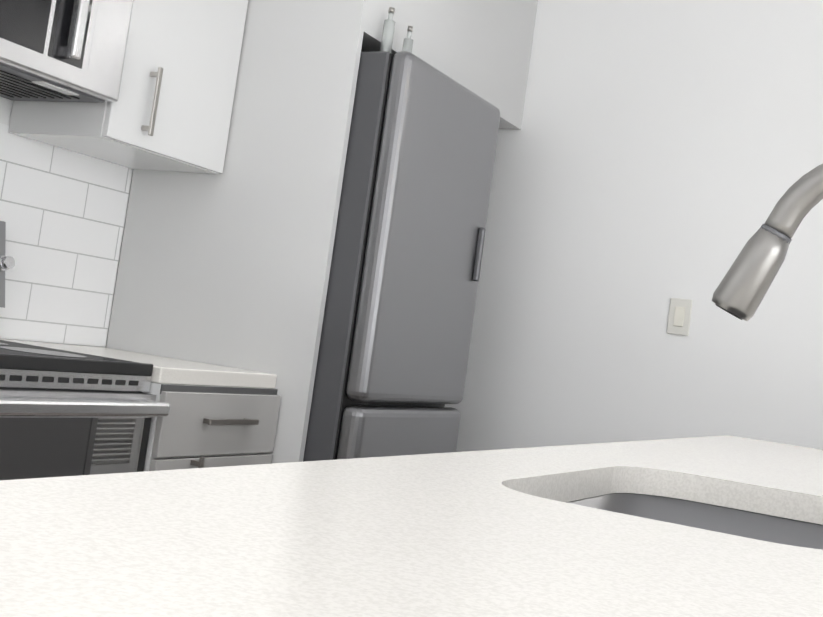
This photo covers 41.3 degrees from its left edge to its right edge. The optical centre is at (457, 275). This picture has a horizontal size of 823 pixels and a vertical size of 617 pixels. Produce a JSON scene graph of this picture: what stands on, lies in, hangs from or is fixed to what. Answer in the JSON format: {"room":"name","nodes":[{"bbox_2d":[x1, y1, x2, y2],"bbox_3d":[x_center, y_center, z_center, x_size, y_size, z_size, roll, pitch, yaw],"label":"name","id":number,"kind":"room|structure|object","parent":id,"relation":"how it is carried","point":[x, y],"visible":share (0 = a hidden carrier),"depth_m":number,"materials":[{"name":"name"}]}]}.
{"room":"kitchen","nodes":[
{"label":"kitchen","id":0,"kind":"room"},
{"bbox_2d":[0,0,822,451],"bbox_3d":[1.542,0.021,2.115,6.110,2.750,11.520,6,-4,26],"label":"wall","id":1,"kind":"structure","parent":0,"point":[652,158],"depth_m":3.95,"materials":[{"name":"white paint"}]},
{"bbox_2d":[8,0,247,173],"bbox_3d":[-0.900,-0.928,3.205,0.362,1.166,0.494,6,-4,26],"label":"upper cabinet","id":2,"kind":"object","parent":1,"relation":"attached to","point":[170,109],"visible":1,"depth_m":3.04,"materials":[{"name":"white wood"}]},
{"bbox_2d":[0,0,133,102],"bbox_3d":[-1.179,-0.711,2.608,0.430,0.419,0.756,6,-4,26],"label":"microwave","id":3,"kind":"object","parent":2,"relation":"attached to","point":[62,50],"visible":1,"depth_m":2.68,"materials":[{"name":"grey plastic"}]},
{"bbox_2d":[666,298,692,335],"bbox_3d":[0.793,0.146,3.894,0.080,0.130,0.014,6,-4,26],"label":"light switch","id":4,"kind":"object","parent":1,"relation":"attached to","point":[679,316],"visible":1,"depth_m":3.89,"materials":[{"name":"white plastic"}]},
{"bbox_3d":[1.393,1.420,2.097,6.170,0.060,11.750,6,-4,26],"label":"floor","id":5,"kind":"structure","parent":0,"visible":0},
{"bbox_2d":[0,221,169,479],"bbox_3d":[-1.195,0.446,2.466,0.725,1.232,0.761,6,-4,26],"label":"range","id":6,"kind":"object","parent":5,"relation":"on","point":[63,413],"visible":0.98,"depth_m":2.46,"materials":[{"name":"silver metal"}]},
{"bbox_2d":[142,382,280,470],"bbox_3d":[-0.970,0.697,3.025,0.687,0.868,0.494,6,-4,26],"label":"base cabinet","id":7,"kind":"object","parent":5,"relation":"on","point":[202,426],"visible":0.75,"depth_m":2.82,"materials":[{"name":"white wood"}]},
{"bbox_2d":[0,339,276,387],"bbox_3d":[-1.234,0.161,2.412,0.662,0.040,1.944,6,-4,26],"label":"countertop","id":8,"kind":"structure","parent":7,"relation":"on","point":[166,370],"depth_m":2.97,"materials":[{"name":"white stone"}]},
{"bbox_2d":[106,0,537,463],"bbox_3d":[-0.441,-0.076,3.838,0.772,2.646,1.228,6,-4,26],"label":"surround","id":9,"kind":"object","parent":5,"relation":"on","point":[230,266],"visible":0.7,"depth_m":3.27,"materials":[{"name":"grey paint"}]},
{"bbox_2d":[303,51,500,461],"bbox_3d":[-0.491,0.285,3.535,0.892,1.880,0.672,6,-4,26],"label":"fridge","id":10,"kind":"object","parent":5,"relation":"on","point":[396,334],"visible":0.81,"depth_m":3.18,"materials":[{"name":"grey paint"}]},
{"bbox_2d":[380,7,395,52],"bbox_3d":[-0.204,-0.722,3.235,0.033,0.145,0.033,7,-4,11],"label":"bottle","id":11,"kind":"object","parent":10,"relation":"on","point":[388,34],"depth_m":3.22,"materials":[{"name":"clear glass"}]},
{"bbox_2d":[402,26,413,52],"bbox_3d":[-0.149,-0.696,3.294,0.029,0.115,0.029,7,-4,11],"label":"bottle","id":12,"kind":"object","parent":10,"relation":"on","point":[407,42],"depth_m":3.28,"materials":[{"name":"clear glass"}]},
{"bbox_3d":[0.361,0.724,0.775,1.505,0.869,4.430,6,-4,26],"label":"cabinet","id":13,"kind":"object","parent":5,"relation":"on","visible":0},
{"bbox_2d":[0,435,822,616],"bbox_3d":[0.624,0.295,0.721,1.825,0.040,4.460,6,-4,26],"label":"countertop","id":14,"kind":"structure","parent":13,"relation":"on","point":[500,533],"depth_m":0.79,"materials":[{"name":"white stone"}]},
{"bbox_2d":[566,493,822,549],"bbox_3d":[0.305,0.417,1.340,0.440,0.201,0.640,6,-4,26],"label":"sink","id":15,"kind":"object","parent":14,"relation":"in","point":[751,525],"visible":0.19,"depth_m":1.63,"materials":[{"name":"silver metal"}]},
{"bbox_2d":[712,164,822,320],"bbox_3d":[0.499,0.070,1.363,0.355,0.456,0.115,6,-4,26],"label":"faucet","id":16,"kind":"object","parent":14,"relation":"on","point":[741,290],"visible":1,"depth_m":1.38,"materials":[{"name":"silver metal"}]}
]}

